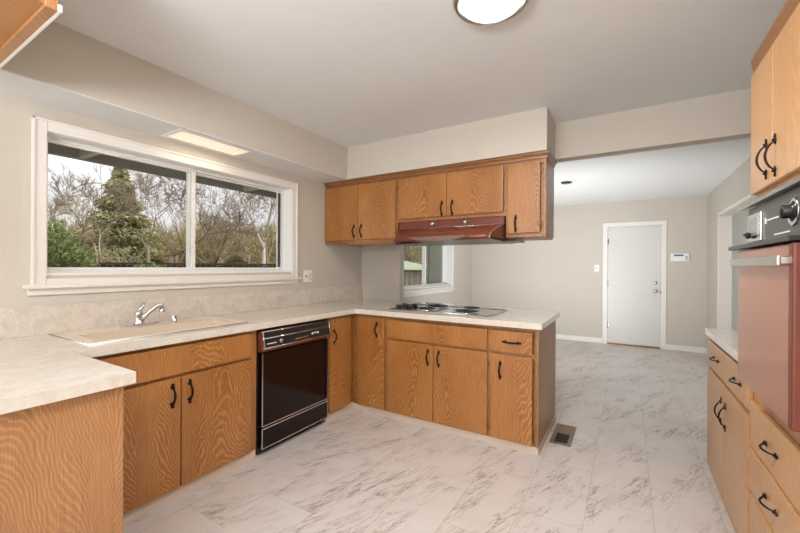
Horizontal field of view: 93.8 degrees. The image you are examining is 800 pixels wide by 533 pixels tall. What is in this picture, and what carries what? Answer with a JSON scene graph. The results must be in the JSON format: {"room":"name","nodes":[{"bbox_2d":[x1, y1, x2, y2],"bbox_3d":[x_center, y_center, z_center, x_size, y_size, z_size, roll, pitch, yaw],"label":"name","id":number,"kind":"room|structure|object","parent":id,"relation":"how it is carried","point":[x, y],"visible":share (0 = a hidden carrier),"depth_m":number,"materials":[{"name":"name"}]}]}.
{"room":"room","nodes":[
{"label":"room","id":0,"kind":"room"},
{"bbox_2d":[0,68,347,185],"bbox_3d":[-1.929,-0.887,1.761,0.322,0.006,5.600,0,0,31],"label":"soffit underside","id":1,"kind":"structure","parent":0,"point":[11,83],"depth_m":2.17,"materials":[{"name":"paint"}]},
{"bbox_2d":[161,129,253,156],"bbox_3d":[-1.360,-0.877,2.684,0.235,0.006,0.550,0,0,31],"label":"recessed light","id":2,"kind":"object","parent":1,"relation":"in","point":[181,135],"visible":1,"depth_m":2.65,"materials":[{"name":"white paint"}]},
{"bbox_2d":[0,93,471,376],"bbox_3d":[-1.168,-0.010,3.524,0.200,2.600,9.810,0,0,31],"label":"wall","id":3,"kind":"structure","parent":0,"point":[331,265],"depth_m":2.40,"materials":[{"name":"beige paint"}]},
{"bbox_2d":[79,149,98,158],"bbox_3d":[-2.132,-0.836,2.633,0.510,0.080,0.040,0,0,31],"label":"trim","id":4,"kind":"structure","parent":3,"relation":"attached to","point":[83,154],"depth_m":2.70,"materials":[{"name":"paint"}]},
{"bbox_2d":[22,116,301,295],"bbox_3d":[-1.537,-0.321,2.837,0.210,0.959,1.947,0,0,31],"label":"window","id":5,"kind":"structure","parent":3,"relation":"in","point":[44,131],"depth_m":2.51,"materials":[{"name":"white paint"}]},
{"bbox_2d":[48,143,276,198],"bbox_3d":[-1.287,-0.854,4.062,0.550,0.135,9.600,0,0,31],"label":"roof eave","id":6,"kind":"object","parent":3,"relation":"attached to","point":[54,149],"depth_m":3.12,"materials":[{"name":"paint"}]},
{"bbox_2d":[0,285,362,339],"bbox_3d":[-1.411,0.295,2.916,0.020,0.158,3.680,0,0,31],"label":"backsplash","id":7,"kind":"structure","parent":3,"relation":"attached to","point":[15,322],"depth_m":2.47,"materials":[{"name":"stone"}]},
{"bbox_2d":[244,186,259,191],"bbox_3d":[-1.415,-0.832,3.812,0.510,0.080,0.040,0,0,31],"label":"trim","id":8,"kind":"structure","parent":3,"relation":"attached to","point":[246,188],"depth_m":3.89,"materials":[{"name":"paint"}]},
{"bbox_2d":[303,270,311,281],"bbox_3d":[-0.915,0.096,3.731,0.018,0.120,0.117,0,0,31],"label":"wall outlet","id":9,"kind":"object","parent":3,"relation":"attached to","point":[307,274],"visible":1,"depth_m":3.73,"materials":[{"name":"white plastic"}]},
{"bbox_2d":[325,178,399,245],"bbox_3d":[-0.327,-0.518,3.843,0.900,0.610,0.399,0,0,31],"label":"upper cabinet","id":10,"kind":"object","parent":3,"relation":"attached to","point":[363,214],"visible":0.87,"depth_m":3.67,"materials":[{"name":"brown wood"}]},
{"bbox_2d":[404,245,454,296],"bbox_3d":[0.281,-0.159,5.845,0.225,1.205,2.440,0,0,31],"label":"window","id":11,"kind":"structure","parent":3,"relation":"in","point":[447,250],"depth_m":6.43,"materials":[{"name":"white paint"}]},
{"bbox_2d":[1,21,554,181],"bbox_3d":[-1.119,-1.043,1.270,2.214,0.326,5.602,0,0,31],"label":"soffit","id":12,"kind":"structure","parent":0,"point":[61,56],"depth_m":2.73,"materials":[{"name":"beige paint"}]},
{"bbox_2d":[398,164,505,222],"bbox_3d":[0.486,-0.612,3.349,1.007,0.413,0.399,0,0,31],"label":"upper cabinet","id":13,"kind":"object","parent":12,"relation":"attached to","point":[479,192],"visible":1,"depth_m":3.17,"materials":[{"name":"brown wood"}]},
{"bbox_2d":[393,216,524,245],"bbox_3d":[0.419,-0.294,3.124,1.075,0.213,0.788,0,0,31],"label":"range hood","id":14,"kind":"object","parent":13,"relation":"attached to","point":[486,230],"visible":1,"depth_m":3.00,"materials":[{"name":"metal"}]},
{"bbox_2d":[506,158,553,240],"bbox_3d":[1.044,-0.518,3.010,0.300,0.594,0.399,0,0,31],"label":"upper cabinet","id":15,"kind":"object","parent":12,"relation":"attached to","point":[530,183],"visible":1,"depth_m":2.88,"materials":[{"name":"brown wood"}]},
{"bbox_2d":[324,150,556,187],"bbox_3d":[0.247,-0.844,3.506,2.229,0.048,0.357,0,0,31],"label":"crown molding","id":16,"kind":"structure","parent":15,"relation":"on","point":[547,154],"depth_m":3.19,"materials":[{"name":"brown wood"}]},
{"bbox_2d":[361,245,403,300],"bbox_3d":[-0.208,0.091,4.392,0.540,2.410,0.090,0,0,31],"label":"wall","id":17,"kind":"structure","parent":0,"point":[382,275],"depth_m":4.33,"materials":[{"name":"beige paint"}]},
{"bbox_2d":[54,0,786,147],"bbox_3d":[-0.491,-1.252,0.806,4.166,0.120,5.860,0,0,31],"label":"ceiling","id":18,"kind":"structure","parent":0,"point":[347,73],"depth_m":2.07,"materials":[{"name":"paint"}]},
{"bbox_2d":[0,0,62,67],"bbox_3d":[-1.568,-1.011,1.229,0.830,0.371,0.466,0,0,31],"label":"upper cabinet","id":19,"kind":"object","parent":18,"relation":"hanging from","point":[21,21],"visible":1,"depth_m":1.27,"materials":[{"name":"brown wood"}]},
{"bbox_2d":[453,0,528,25],"bbox_3d":[0.399,-1.160,1.634,0.336,0.053,0.336,0,0,31],"label":"ceiling light","id":20,"kind":"object","parent":18,"relation":"attached to","point":[475,12],"visible":1,"depth_m":1.67,"materials":[{"name":"glass"}]},
{"bbox_2d":[123,339,735,532],"bbox_3d":[1.952,1.359,1.740,7.400,0.100,10.010,0,0,31],"label":"floor","id":21,"kind":"structure","parent":0,"point":[635,461],"depth_m":2.34,"materials":[{"name":"tile"}]},
{"bbox_2d":[0,386,123,532],"bbox_3d":[-1.675,0.853,1.347,1.201,0.868,0.688,0,0,31],"label":"base cabinet","id":22,"kind":"object","parent":21,"relation":"on","point":[61,462],"visible":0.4,"depth_m":1.19,"materials":[{"name":"brown wood"}]},
{"bbox_2d":[92,330,256,514],"bbox_3d":[-1.459,0.821,2.236,0.654,0.810,0.992,0,0,31],"label":"base cabinet","id":23,"kind":"object","parent":21,"relation":"on","point":[190,408],"visible":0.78,"depth_m":2.10,"materials":[{"name":"brown wood"}]},
{"bbox_2d":[123,402,352,524],"bbox_3d":[-0.984,1.260,2.547,0.044,0.062,2.059,0,0,31],"label":"trim","id":24,"kind":"structure","parent":21,"relation":"on","point":[162,500],"depth_m":2.16,"materials":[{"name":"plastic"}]},
{"bbox_2d":[255,319,330,454],"bbox_3d":[-1.010,0.857,2.949,0.640,0.868,0.689,0,0,31],"label":"dishwasher","id":25,"kind":"object","parent":21,"relation":"on","point":[292,359],"visible":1,"depth_m":2.74,"materials":[{"name":"black plastic"}]},
{"bbox_2d":[325,314,353,413],"bbox_3d":[-0.750,0.825,3.403,0.654,0.810,0.353,0,0,31],"label":"base cabinet","id":26,"kind":"object","parent":21,"relation":"on","point":[340,343],"visible":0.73,"depth_m":3.23,"materials":[{"name":"brown wood"}]},
{"bbox_2d":[353,314,386,410],"bbox_3d":[-0.102,0.834,3.595,0.357,0.820,0.754,0,0,31],"label":"base cabinet","id":27,"kind":"object","parent":21,"relation":"on","point":[370,331],"visible":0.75,"depth_m":3.29,"materials":[{"name":"brown wood"}]},
{"bbox_2d":[386,316,489,435],"bbox_3d":[0.439,0.838,3.267,0.909,0.820,0.754,0,0,31],"label":"base cabinet","id":28,"kind":"object","parent":21,"relation":"on","point":[437,372],"visible":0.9,"depth_m":2.94,"materials":[{"name":"brown wood"}]},
{"bbox_2d":[353,403,555,455],"bbox_3d":[0.448,1.274,3.302,1.619,0.052,0.723,0,0,31],"label":"trim","id":29,"kind":"structure","parent":21,"relation":"on","point":[524,448],"depth_m":2.90,"materials":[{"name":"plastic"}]},
{"bbox_2d":[489,320,555,448],"bbox_3d":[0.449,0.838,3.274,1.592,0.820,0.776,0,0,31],"label":"base cabinet","id":30,"kind":"object","parent":21,"relation":"on","point":[522,361],"visible":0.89,"depth_m":2.66,"materials":[{"name":"brown wood"}]},
{"bbox_2d":[0,285,559,414],"bbox_3d":[-0.464,0.322,2.340,2.236,0.199,3.680,0,0,31],"label":"countertop","id":31,"kind":"structure","parent":30,"relation":"on","point":[37,367],"depth_m":2.16,"materials":[{"name":"beige stone"}]},
{"bbox_2d":[115,302,165,327],"bbox_3d":[-1.610,0.292,2.323,0.260,0.147,0.084,0,0,-44],"label":"faucet","id":32,"kind":"object","parent":31,"relation":"on","point":[139,318],"visible":1,"depth_m":2.32,"materials":[{"name":"silver metal"}]},
{"bbox_2d":[49,315,247,344],"bbox_3d":[-1.467,0.433,2.276,0.515,0.234,0.872,0,0,31],"label":"sink","id":33,"kind":"object","parent":31,"relation":"in","point":[94,336],"depth_m":2.21,"materials":[{"name":"beige ceramic"}]},
{"bbox_2d":[388,303,507,317],"bbox_3d":[0.417,0.363,3.276,0.910,0.045,0.525,0,0,31],"label":"cooktop","id":34,"kind":"object","parent":31,"relation":"in","point":[473,311],"visible":1,"depth_m":3.22,"materials":[{"name":"metal"}]},
{"bbox_2d":[549,423,576,446],"bbox_3d":[1.269,1.302,2.904,0.147,0.005,0.390,0,0,31],"label":"floor vent","id":35,"kind":"object","parent":21,"relation":"in","point":[563,434],"visible":1,"depth_m":2.89,"materials":[{"name":"brown metal"}]},
{"bbox_2d":[707,339,754,532],"bbox_3d":[1.966,0.873,1.850,0.629,0.872,0.970,0,0,31],"label":"base cabinet","id":36,"kind":"object","parent":21,"relation":"on","point":[729,397],"visible":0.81,"depth_m":1.88,"materials":[{"name":"brown wood"}]},
{"bbox_2d":[705,328,737,361],"bbox_3d":[1.985,0.368,1.855,0.606,0.139,0.990,0,0,31],"label":"countertop","id":37,"kind":"structure","parent":36,"relation":"on","point":[727,339],"depth_m":2.09,"materials":[{"name":"white stone"}]},
{"bbox_2d":[749,0,799,532],"bbox_3d":[1.513,0.218,1.098,0.629,2.176,0.790,0,0,31],"label":"tall cabinet","id":38,"kind":"object","parent":21,"relation":"on","point":[774,457],"visible":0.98,"depth_m":1.31,"materials":[{"name":"brown wood"}]},
{"bbox_2d":[728,175,799,432],"bbox_3d":[1.443,0.084,1.121,0.618,0.708,0.705,0,0,31],"label":"wall oven","id":39,"kind":"object","parent":38,"relation":"in","point":[768,265],"visible":1,"depth_m":1.14,"materials":[{"name":"metal"}]},
{"bbox_2d":[471,195,750,347],"bbox_3d":[4.501,0.024,5.883,7.360,2.600,0.170,0,0,31],"label":"wall","id":40,"kind":"structure","parent":0,"point":[557,274],"depth_m":6.54,"materials":[{"name":"beige paint"}]},
{"bbox_2d":[556,334,601,342],"bbox_3d":[2.465,1.270,7.045,2.365,0.085,0.012,0,0,31],"label":"baseboard","id":41,"kind":"structure","parent":40,"relation":"attached to","point":[558,336],"depth_m":6.61,"materials":[{"name":"white paint"}]},
{"bbox_2d":[594,265,598,271],"bbox_3d":[3.406,0.029,6.475,0.072,0.118,0.016,0,0,31],"label":"light switch","id":42,"kind":"object","parent":40,"relation":"attached to","point":[596,267],"visible":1,"depth_m":6.48,"materials":[{"name":"white plastic"}]},
{"bbox_2d":[602,220,666,349],"bbox_3d":[3.878,0.290,6.216,0.894,2.062,0.166,0,0,31],"label":"door","id":43,"kind":"structure","parent":40,"relation":"in","point":[634,253],"depth_m":6.20,"materials":[{"name":"white paint"}]},
{"bbox_2d":[670,253,688,260],"bbox_3d":[4.389,-0.146,5.869,0.240,0.130,0.032,0,0,31],"label":"alarm keypad","id":44,"kind":"object","parent":40,"relation":"attached to","point":[673,256],"visible":1,"depth_m":5.86,"materials":[{"name":"white plastic"}]},
{"bbox_2d":[666,344,705,352],"bbox_3d":[4.458,1.282,5.833,0.501,0.085,0.012,0,0,31],"label":"baseboard","id":45,"kind":"structure","parent":40,"relation":"attached to","point":[668,346],"depth_m":5.83,"materials":[{"name":"white paint"}]},
{"bbox_2d":[554,138,750,206],"bbox_3d":[3.492,-1.152,4.248,7.400,0.120,4.140,0,0,31],"label":"ceiling","id":46,"kind":"structure","parent":0,"point":[692,170],"depth_m":4.43,"materials":[{"name":"paint"}]},
{"bbox_2d":[559,180,575,183],"bbox_3d":[2.162,-1.086,4.834,0.196,0.025,0.196,0,0,31],"label":"recessed light","id":47,"kind":"object","parent":46,"relation":"in","point":[563,181],"visible":1,"depth_m":4.79,"materials":[{"name":"white paint"}]},
{"bbox_2d":[555,88,750,162],"bbox_3d":[1.107,-1.044,3.439,3.766,0.316,0.418,0,0,31],"label":"beam","id":48,"kind":"structure","parent":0,"point":[723,116],"depth_m":2.73,"materials":[{"name":"beige paint"}]},
{"bbox_2d":[706,156,755,348],"bbox_3d":[2.189,0.020,1.484,0.127,2.620,9.810,0,0,31],"label":"wall","id":49,"kind":"structure","parent":0,"point":[737,185],"depth_m":4.91,"materials":[{"name":"beige paint"}]},
{"bbox_2d":[717,194,753,328],"bbox_3d":[3.586,0.304,3.916,0.012,2.030,2.480,0,0,31],"label":"trim","id":50,"kind":"structure","parent":49,"relation":"attached to","point":[749,195],"depth_m":4.95,"materials":[{"name":"white paint"}]},
{"label":"outside","id":51,"kind":"structure","parent":0,"visible":0},
{"bbox_3d":[-16.757,1.745,45.283,69.800,0.200,120.000,0,0,31],"label":"ground","id":52,"kind":"structure","parent":51,"visible":0},
{"bbox_2d":[47,217,98,266],"bbox_3d":[-5.837,0.354,6.194,1.602,2.727,1.521,0,0,28],"label":"shrub","id":53,"kind":"object","parent":52,"relation":"on","point":[66,256],"visible":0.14,"depth_m":6.19,"materials":[{"name":"green plant"}]},
{"bbox_2d":[50,212,113,248],"bbox_3d":[-17.684,-0.714,20.200,6.205,4.732,6.454,0,0,31],"label":"brush","id":54,"kind":"object","parent":52,"relation":"on","point":[69,226],"visible":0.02,"depth_m":19.70,"materials":[{"name":"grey plant"}]},
{"bbox_2d":[59,220,126,255],"bbox_3d":[-17.627,-0.698,21.899,6.045,4.701,6.138,0,0,31],"label":"brush","id":55,"kind":"object","parent":52,"relation":"on","point":[75,220],"visible":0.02,"depth_m":20.69,"materials":[{"name":"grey plant"}]},
{"bbox_2d":[47,192,139,261],"bbox_3d":[-13.834,-0.831,15.906,4.567,5.035,3.754,0,0,-31],"label":"bare tree","id":56,"kind":"object","parent":52,"relation":"on","point":[54,199],"visible":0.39,"depth_m":15.80,"materials":[{"name":"brown plant"}]},
{"bbox_2d":[48,163,162,247],"bbox_3d":[-11.393,-1.434,12.808,7.478,6.231,4.905,0,0,31],"label":"bare tree","id":57,"kind":"object","parent":52,"relation":"on","point":[84,184],"visible":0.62,"depth_m":12.32,"materials":[{"name":"grey plant"}]},
{"bbox_2d":[89,244,147,266],"bbox_3d":[-9.081,0.477,11.948,1.727,2.458,2.758,0,0,-30],"label":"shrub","id":58,"kind":"object","parent":52,"relation":"on","point":[99,256],"visible":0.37,"depth_m":11.87,"materials":[{"name":"plant"}]},
{"bbox_2d":[72,167,168,266],"bbox_3d":[-14.379,-1.791,19.240,6.043,6.900,6.026,0,0,31],"label":"conifer tree","id":59,"kind":"object","parent":52,"relation":"on","point":[132,222],"visible":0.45,"depth_m":18.71,"materials":[{"name":"green plant"}]},
{"bbox_2d":[61,166,203,262],"bbox_3d":[-13.064,-2.020,18.270,7.862,7.392,5.068,0,0,44],"label":"bare tree","id":60,"kind":"object","parent":52,"relation":"on","point":[147,247],"visible":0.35,"depth_m":18.27,"materials":[{"name":"grey plant"}]},
{"bbox_2d":[135,258,163,266],"bbox_3d":[-6.646,0.735,9.999,1.121,1.955,1.224,0,0,31],"label":"shrub","id":61,"kind":"object","parent":52,"relation":"on","point":[142,265],"visible":0.02,"depth_m":9.87,"materials":[{"name":"green plant"}]},
{"bbox_2d":[108,219,197,262],"bbox_3d":[-15.073,-0.838,22.238,6.303,5.012,6.256,0,0,-2],"label":"brush","id":62,"kind":"object","parent":52,"relation":"on","point":[151,219],"visible":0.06,"depth_m":21.71,"materials":[{"name":"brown plant"}]},
{"bbox_2d":[108,171,198,262],"bbox_3d":[-10.870,-1.337,17.021,4.075,6.066,3.083,0,0,-37],"label":"bare tree","id":63,"kind":"object","parent":52,"relation":"on","point":[143,179],"visible":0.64,"depth_m":16.90,"materials":[{"name":"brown plant"}]},
{"bbox_2d":[47,262,275,267],"bbox_3d":[-6.210,0.794,10.998,6.596,1.830,0.160,0,0,-29],"label":"fence","id":64,"kind":"object","parent":52,"relation":"on","point":[101,264],"visible":0.19,"depth_m":10.79,"materials":[{"name":"brown wood"}]},
{"bbox_2d":[150,223,197,261],"bbox_3d":[-15.252,-0.640,24.635,6.264,4.616,6.417,0,0,31],"label":"brush","id":65,"kind":"object","parent":52,"relation":"on","point":[153,223],"visible":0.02,"depth_m":24.61,"materials":[{"name":"grey plant"}]},
{"bbox_2d":[119,193,263,266],"bbox_3d":[-8.277,-0.768,15.803,5.600,4.984,5.174,0,0,31],"label":"bare tree","id":66,"kind":"object","parent":52,"relation":"on","point":[204,217],"visible":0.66,"depth_m":15.71,"materials":[{"name":"brown plant"}]},
{"bbox_2d":[150,223,241,265],"bbox_3d":[-12.733,-0.695,22.449,6.154,4.757,6.314,0,0,31],"label":"brush","id":67,"kind":"object","parent":52,"relation":"on","point":[181,237],"visible":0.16,"depth_m":21.57,"materials":[{"name":"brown plant"}]},
{"bbox_2d":[139,177,275,266],"bbox_3d":[-7.319,-0.889,14.317,4.804,5.210,4.297,0,0,-4],"label":"bare tree","id":68,"kind":"object","parent":52,"relation":"on","point":[171,258],"visible":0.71,"depth_m":13.46,"materials":[{"name":"brown plant"}]},
{"bbox_2d":[164,216,260,265],"bbox_3d":[-12.146,-0.999,24.244,6.678,5.368,6.832,0,0,31],"label":"brush","id":69,"kind":"object","parent":52,"relation":"on","point":[198,226],"visible":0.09,"depth_m":23.16,"materials":[{"name":"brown plant"}]},
{"bbox_2d":[172,180,275,266],"bbox_3d":[-7.286,-1.356,15.925,4.224,6.153,6.654,0,0,-30],"label":"bare tree","id":70,"kind":"object","parent":52,"relation":"on","point":[215,258],"visible":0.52,"depth_m":15.11,"materials":[{"name":"brown plant"}]},
{"bbox_2d":[202,188,264,265],"bbox_3d":[-7.821,-1.384,18.049,2.093,6.203,4.376,0,0,10],"label":"bare tree","id":71,"kind":"object","parent":52,"relation":"on","point":[243,246],"visible":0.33,"depth_m":18.30,"materials":[{"name":"grey plant"}]},
{"bbox_2d":[200,226,275,265],"bbox_3d":[-11.169,-0.824,25.782,6.604,5.032,6.808,0,0,31],"label":"brush","id":72,"kind":"object","parent":52,"relation":"on","point":[231,244],"visible":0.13,"depth_m":24.21,"materials":[{"name":"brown plant"}]},
{"bbox_2d":[205,194,276,263],"bbox_3d":[-5.220,-0.821,14.334,3.989,5.093,2.496,0,0,-32],"label":"bare tree","id":73,"kind":"object","parent":52,"relation":"on","point":[262,198],"visible":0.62,"depth_m":13.98,"materials":[{"name":"grey plant"}]},
{"bbox_2d":[222,188,275,263],"bbox_3d":[-4.843,-2.525,12.099,5.408,8.515,4.820,0,0,31],"label":"bare tree","id":74,"kind":"object","parent":52,"relation":"on","point":[262,243],"visible":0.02,"depth_m":14.79,"materials":[{"name":"grey plant"}]},
{"bbox_2d":[224,223,275,262],"bbox_3d":[-10.660,-1.041,27.912,6.658,5.471,7.180,0,0,31],"label":"brush","id":75,"kind":"object","parent":52,"relation":"on","point":[264,223],"visible":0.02,"depth_m":27.37,"materials":[{"name":"grey plant"}]},
{"bbox_2d":[235,222,275,267],"bbox_3d":[-7.749,-0.849,24.775,6.492,5.123,6.344,0,0,-42],"label":"brush","id":76,"kind":"object","parent":52,"relation":"on","point":[257,259],"visible":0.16,"depth_m":23.31,"materials":[{"name":"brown plant"}]},
{"bbox_2d":[404,245,421,263],"bbox_3d":[0.762,-2.100,27.105,6.694,7.702,7.124,0,0,31],"label":"tree","id":77,"kind":"object","parent":52,"relation":"on","point":[413,254],"visible":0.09,"depth_m":25.68,"materials":[{"name":"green plant"}]},
{"bbox_2d":[404,270,421,285],"bbox_3d":[0.522,0.915,11.008,1.389,1.670,0.160,0,0,3],"label":"fence","id":78,"kind":"object","parent":52,"relation":"on","point":[417,274],"visible":0.13,"depth_m":10.97,"materials":[{"name":"brown wood"}]},
{"bbox_2d":[404,261,421,284],"bbox_3d":[-0.732,0.542,20.050,4.000,2.400,4.673,0,0,34],"label":"house","id":79,"kind":"structure","parent":52,"relation":"on","point":[407,265],"depth_m":19.90,"materials":[{"name":"white paint"}]},
{"bbox_2d":[426,246,440,283],"bbox_3d":[1.131,0.079,8.674,1.180,3.350,0.200,0,0,31],"label":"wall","id":80,"kind":"structure","parent":52,"relation":"on","point":[434,251],"depth_m":8.77,"materials":[{"name":"paint"}]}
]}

